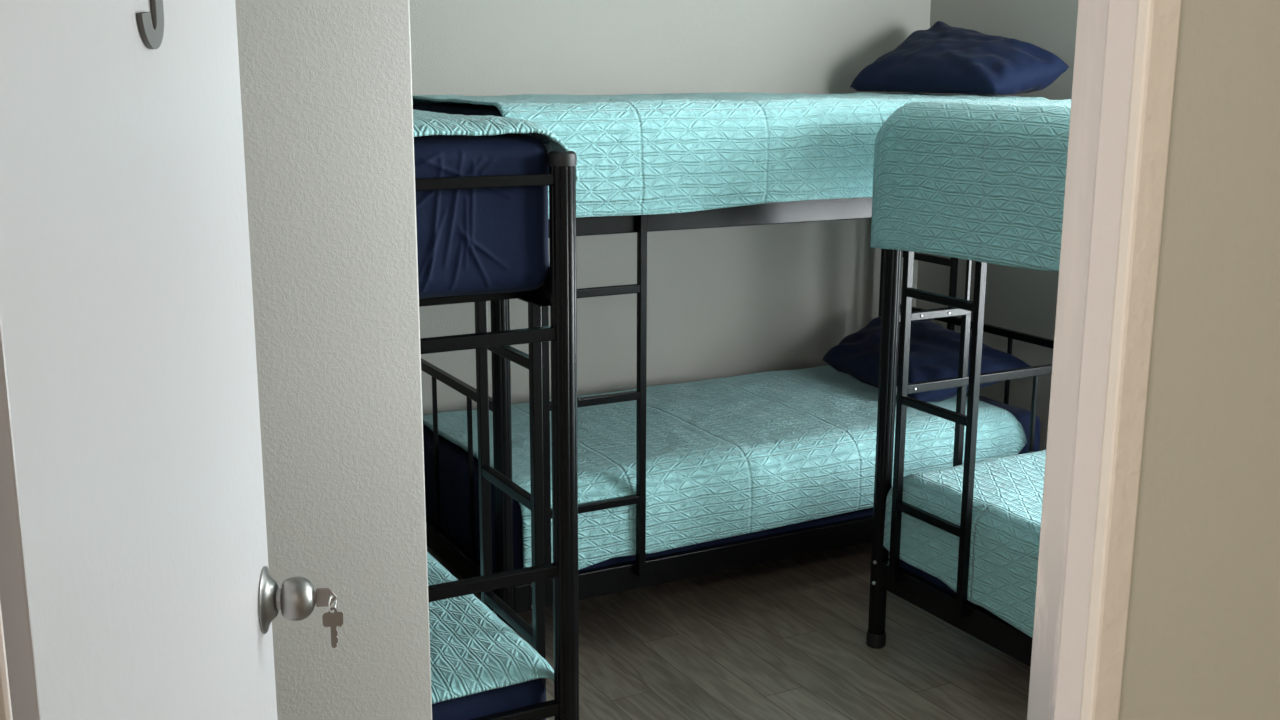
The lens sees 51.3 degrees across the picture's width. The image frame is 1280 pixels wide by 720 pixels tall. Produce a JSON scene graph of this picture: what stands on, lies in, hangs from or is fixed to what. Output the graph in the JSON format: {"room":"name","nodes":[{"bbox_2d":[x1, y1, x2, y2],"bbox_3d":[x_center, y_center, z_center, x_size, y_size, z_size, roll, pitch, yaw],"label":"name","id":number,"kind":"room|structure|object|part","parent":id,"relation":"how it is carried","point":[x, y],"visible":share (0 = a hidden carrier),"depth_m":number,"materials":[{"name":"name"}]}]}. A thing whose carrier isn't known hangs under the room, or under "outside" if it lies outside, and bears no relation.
{"room":"hallway","nodes":[
{"label":"hallway","id":0,"kind":"room"},
{"bbox_2d":[235,0,431,719],"bbox_3d":[-0.738,-0.017,2.036,0.806,2.450,0.105,-6,14,-28],"label":"wall","id":1,"kind":"structure","parent":0,"point":[326,85],"depth_m":2.12,"materials":[{"name":"white paint"}]},
{"bbox_2d":[409,0,930,552],"bbox_3d":[-0.503,-0.566,4.547,3.870,2.450,0.100,-6,14,-28],"label":"wall","id":2,"kind":"structure","parent":0,"point":[722,302],"depth_m":4.86,"materials":[{"name":"paint"}]},
{"bbox_2d":[429,541,1030,719],"bbox_3d":[0.253,1.208,2.330,4.980,0.060,5.300,-6,14,-28],"label":"floor","id":3,"kind":"structure","parent":0,"point":[782,639],"depth_m":3.84,"materials":[{"name":"grey wood"}]},
{"bbox_2d":[415,151,578,719],"bbox_3d":[-1.014,0.215,3.193,0.996,1.500,2.007,-6,14,-28],"label":"bunk bed","id":4,"kind":"object","parent":3,"relation":"on","point":[559,290],"visible":0.16,"depth_m":2.54,"materials":[{"name":"black metal"}]},
{"bbox_2d":[414,133,548,298],"bbox_3d":[-1.006,-0.404,3.056,0.917,0.296,1.920,-6,14,-28],"label":"mattress","id":5,"kind":"object","parent":4,"relation":"on","point":[480,240],"visible":0.08,"depth_m":2.39,"materials":[{"name":"blue fabric"}]},
{"bbox_2d":[413,109,579,180],"bbox_3d":[-0.994,-0.443,3.029,0.984,0.265,1.910,-6,14,-28],"label":"quilt","id":6,"kind":"object","parent":5,"relation":"on","point":[425,123],"visible":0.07,"depth_m":2.38,"materials":[{"name":"teal fabric"}]},
{"bbox_3d":[-0.364,0.250,2.985,0.056,1.057,0.021,-6,14,-28],"label":"ladder rail","id":7,"kind":"part","parent":4,"relation":"part of","materials":[{"name":"black metal"}]},
{"bbox_3d":[-0.550,-0.283,2.205,0.890,0.021,0.022,-6,14,-28],"label":"cross rail","id":8,"kind":"part","parent":4,"relation":"part of","materials":[{"name":"black metal"}]},
{"bbox_3d":[-0.551,-0.006,2.265,0.890,0.025,0.022,-6,14,-28],"label":"cross rail","id":9,"kind":"part","parent":4,"relation":"part of","materials":[{"name":"black metal"}]},
{"bbox_2d":[432,678,545,719],"bbox_3d":[-1.019,0.609,3.277,0.900,0.268,1.909,-6,14,-28],"label":"mattress","id":10,"kind":"object","parent":4,"relation":"on","point":[531,692],"visible":0.02,"depth_m":2.59,"materials":[{"name":"blue fabric"}]},
{"bbox_2d":[427,552,553,703],"bbox_3d":[-1.005,0.543,3.247,0.942,0.184,1.898,-6,14,-28],"label":"quilt","id":11,"kind":"object","parent":10,"relation":"on","point":[473,651],"visible":0.06,"depth_m":2.68,"materials":[{"name":"teal fabric"}]},
{"bbox_3d":[-0.553,0.449,2.365,0.890,0.025,0.022,-6,14,-28],"label":"cross rail","id":12,"kind":"part","parent":4,"relation":"part of","materials":[{"name":"black metal"}]},
{"bbox_3d":[-0.554,0.729,2.426,0.890,0.026,0.022,-6,14,-28],"label":"cross rail","id":13,"kind":"part","parent":4,"relation":"part of","materials":[{"name":"black metal"}]},
{"bbox_3d":[-0.618,-0.316,3.295,0.053,0.072,1.906,-6,14,-28],"label":"rail","id":14,"kind":"part","parent":4,"relation":"part of","materials":[{"name":"black metal"}]},
{"bbox_3d":[-0.226,0.305,2.736,0.056,1.057,0.021,-6,14,-28],"label":"ladder rail","id":15,"kind":"part","parent":4,"relation":"part of","materials":[{"name":"black metal"}]},
{"bbox_3d":[-0.144,0.351,2.570,0.049,1.448,0.048,-6,14,-28],"label":"post","id":16,"kind":"part","parent":4,"relation":"part of","materials":[{"name":"black metal"}]},
{"bbox_2d":[421,197,1058,630],"bbox_3d":[0.304,-0.042,4.391,2.077,1.500,0.996,-6,14,-28],"label":"bunk bed","id":17,"kind":"object","parent":3,"relation":"on","point":[641,572],"visible":0.21,"depth_m":3.75,"materials":[{"name":"black metal"}]},
{"bbox_3d":[-0.586,0.044,3.920,0.022,0.026,0.890,-6,14,-28],"label":"cross rail","id":18,"kind":"part","parent":17,"relation":"part of","materials":[{"name":"black metal"}]},
{"bbox_2d":[413,103,501,116],"bbox_3d":[0.304,-0.665,4.258,1.980,0.303,0.900,-6,14,-28],"label":"mattress","id":19,"kind":"object","parent":17,"relation":"on","point":[448,108],"visible":0.03,"depth_m":3.79,"materials":[{"name":"blue fabric"}]},
{"bbox_2d":[412,92,1048,218],"bbox_3d":[0.265,-0.682,4.210,1.898,0.304,1.004,-6,14,-28],"label":"quilt","id":20,"kind":"object","parent":19,"relation":"on","point":[637,154],"visible":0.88,"depth_m":3.65,"materials":[{"name":"teal fabric"}]},
{"bbox_2d":[850,21,1069,94],"bbox_3d":[1.119,-1.059,4.646,0.373,0.253,0.770,-6,14,-28],"label":"pillow","id":21,"kind":"object","parent":20,"relation":"on","point":[940,58],"visible":1,"depth_m":4.50,"materials":[{"name":"blue fabric"}]},
{"bbox_3d":[-0.588,0.566,4.035,0.026,0.078,0.886,-6,14,-28],"label":"rail","id":22,"kind":"part","parent":17,"relation":"part of","materials":[{"name":"black metal"}]},
{"bbox_3d":[-0.365,0.141,3.523,0.048,1.448,0.049,-6,14,-28],"label":"post","id":23,"kind":"part","parent":17,"relation":"part of","materials":[{"name":"black metal"}]},
{"bbox_3d":[-0.262,0.123,3.566,0.021,1.057,0.056,-6,14,-28],"label":"ladder rail","id":24,"kind":"part","parent":17,"relation":"part of","materials":[{"name":"black metal"}]},
{"bbox_3d":[-0.004,0.094,3.702,0.021,1.057,0.056,-6,14,-28],"label":"ladder rail","id":25,"kind":"part","parent":17,"relation":"part of","materials":[{"name":"black metal"}]},
{"bbox_3d":[0.515,0.552,4.118,1.976,0.078,0.053,-6,14,-28],"label":"rail","id":26,"kind":"part","parent":17,"relation":"part of","materials":[{"name":"black metal"}]},
{"bbox_3d":[0.519,-0.444,3.900,1.976,0.072,0.053,-6,14,-28],"label":"rail","id":27,"kind":"part","parent":17,"relation":"part of","materials":[{"name":"black metal"}]},
{"bbox_2d":[423,392,1040,572],"bbox_3d":[0.300,0.335,4.477,1.979,0.302,0.900,-6,14,-28],"label":"mattress","id":28,"kind":"object","parent":17,"relation":"on","point":[453,459],"visible":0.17,"depth_m":4.01,"materials":[{"name":"blue fabric"}]},
{"bbox_2d":[423,365,1026,569],"bbox_3d":[0.265,0.290,4.449,1.840,0.267,0.963,-6,14,-28],"label":"quilt","id":29,"kind":"object","parent":28,"relation":"on","point":[726,457],"visible":0.63,"depth_m":4.09,"materials":[{"name":"teal fabric"}]},
{"bbox_2d":[823,310,1031,401],"bbox_3d":[0.976,-0.013,4.712,0.362,0.227,0.792,-5,13,-22],"label":"pillow","id":30,"kind":"object","parent":29,"relation":"on","point":[934,348],"visible":0.58,"depth_m":4.63,"materials":[{"name":"blue fabric"}]},
{"bbox_3d":[0.968,-0.234,5.264,0.048,1.448,0.049,-6,14,-28],"label":"post","id":31,"kind":"part","parent":17,"relation":"part of","materials":[{"name":"black metal"}]},
{"bbox_3d":[1.065,-0.389,5.048,0.022,0.026,0.365,-6,14,-28],"label":"cross rail","id":32,"kind":"part","parent":17,"relation":"part of","materials":[{"name":"black metal"}]},
{"bbox_3d":[1.189,-0.134,4.867,0.022,0.026,0.890,-6,14,-28],"label":"cross rail","id":33,"kind":"part","parent":17,"relation":"part of","materials":[{"name":"black metal"}]},
{"bbox_2d":[866,249,1051,666],"bbox_3d":[1.580,0.248,3.092,0.996,1.500,2.077,-6,14,-28],"label":"bunk bed","id":34,"kind":"object","parent":3,"relation":"on","point":[886,574],"visible":0.4,"depth_m":3.67,"materials":[{"name":"black metal"}]},
{"bbox_3d":[0.693,0.098,3.744,0.049,1.448,0.048,-6,14,-28],"label":"post","id":35,"kind":"part","parent":34,"relation":"part of","materials":[{"name":"black metal"}]},
{"bbox_3d":[0.731,0.107,3.655,0.056,1.057,0.021,-6,14,-28],"label":"ladder rail","id":36,"kind":"part","parent":34,"relation":"part of","materials":[{"name":"black metal"}]},
{"bbox_3d":[0.828,-0.130,3.768,0.265,0.024,0.022,-6,14,-28],"label":"cross rail","id":37,"kind":"part","parent":34,"relation":"part of","materials":[{"name":"black metal"}]},
{"bbox_2d":[899,559,984,608],"bbox_3d":[1.582,0.625,3.177,0.900,0.302,1.979,-6,14,-28],"label":"mattress","id":38,"kind":"object","parent":34,"relation":"on","point":[933,579],"visible":0.02,"depth_m":3.70,"materials":[{"name":"blue fabric"}]},
{"bbox_2d":[883,450,1045,637],"bbox_3d":[1.561,0.572,3.207,0.964,0.277,1.880,-6,14,-28],"label":"quilt","id":39,"kind":"object","parent":38,"relation":"on","point":[1008,491],"visible":0.24,"depth_m":3.53,"materials":[{"name":"teal fabric"}]},
{"bbox_3d":[1.185,0.801,2.995,0.053,0.078,1.976,-6,14,-28],"label":"rail","id":40,"kind":"part","parent":34,"relation":"part of","materials":[{"name":"black metal"}]},
{"bbox_3d":[0.863,0.160,3.417,0.056,1.057,0.021,-6,14,-28],"label":"ladder rail","id":41,"kind":"part","parent":34,"relation":"part of","materials":[{"name":"black metal"}]},
{"bbox_3d":[1.102,0.043,3.958,0.890,0.026,0.022,-6,14,-28],"label":"cross rail","id":42,"kind":"part","parent":34,"relation":"part of","materials":[{"name":"black metal"}]},
{"bbox_2d":[916,0,1077,450],"bbox_3d":[2.005,-0.412,3.894,0.100,2.450,3.470,-6,14,-28],"label":"wall","id":43,"kind":"structure","parent":0,"point":[1023,300],"depth_m":4.93,"materials":[{"name":"paint"}]},
{"bbox_2d":[1119,0,1279,719],"bbox_3d":[0.710,0.164,1.237,4.970,2.450,0.075,-6,14,-28],"label":"wall","id":44,"kind":"structure","parent":0,"point":[1202,642],"depth_m":1.01,"materials":[{"name":"paint"}]},
{"bbox_2d":[0,0,315,719],"bbox_3d":[-0.347,0.395,1.103,0.089,2.023,0.699,-1,12,-6],"label":"door","id":45,"kind":"structure","parent":44,"relation":"in","point":[136,581],"depth_m":0.89,"materials":[{"name":"white paint"}]},
{"bbox_3d":[-0.359,0.248,1.388,0.042,0.046,0.046,-1,12,-6],"label":"knob","id":46,"kind":"part","parent":45,"relation":"part of","materials":[{"name":"silver metal"}]},
{"bbox_2d":[316,588,336,606],"bbox_3d":[-0.333,0.248,1.391,0.033,0.020,0.002,-1,12,-6],"label":"key","id":47,"kind":"object","parent":45,"relation":"attached to","point":[322,594],"visible":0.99,"depth_m":1.39,"materials":[{"name":"silver metal"}]},
{"bbox_2d":[328,595,336,612],"bbox_3d":[-0.321,0.255,1.394,0.002,0.019,0.019,3,13,11],"label":"ring","id":48,"kind":"object","parent":47,"relation":"hanging from","point":[330,611],"visible":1,"depth_m":1.39,"materials":[{"name":"silver metal"}]},
{"bbox_2d":[322,607,343,647],"bbox_3d":[-0.322,0.281,1.400,0.022,0.046,0.002,-2,13,-12],"label":"key","id":49,"kind":"object","parent":48,"relation":"hanging from","point":[335,619],"visible":1,"depth_m":1.40,"materials":[{"name":"silver metal"}]},
{"bbox_2d":[0,0,1137,719],"bbox_3d":[0.002,0.445,0.883,0.770,2.046,0.032,-6,14,-28],"label":"trim","id":50,"kind":"structure","parent":44,"relation":"attached to","point":[1122,14],"depth_m":0.96,"materials":[{"name":"paint"}]},
{"bbox_2d":[1027,0,1107,719],"bbox_3d":[-0.007,0.432,0.894,0.809,2.068,0.078,-6,14,-28],"label":"trim","id":51,"kind":"structure","parent":44,"relation":"attached to","point":[1092,14],"depth_m":1.01,"materials":[{"name":"grey paint"}]},
{"bbox_2d":[1080,0,1181,719],"bbox_3d":[0.024,0.432,0.866,0.766,2.080,0.013,-6,14,-28],"label":"trim","id":52,"kind":"structure","parent":44,"relation":"attached to","point":[1157,21],"depth_m":0.94,"materials":[{"name":"beige paint"}]},
{"bbox_3d":[1.586,-0.375,2.958,0.900,0.303,1.980,-6,14,-28],"label":"mattress","id":53,"kind":"object","parent":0,"visible":0},
{"bbox_2d":[870,99,1070,271],"bbox_3d":[1.530,-0.369,3.019,1.009,0.399,1.945,-6,14,-28],"label":"quilt","id":54,"kind":"object","parent":53,"relation":"on","point":[984,180],"visible":0.43,"depth_m":3.29,"materials":[{"name":"teal fabric"}]}
]}

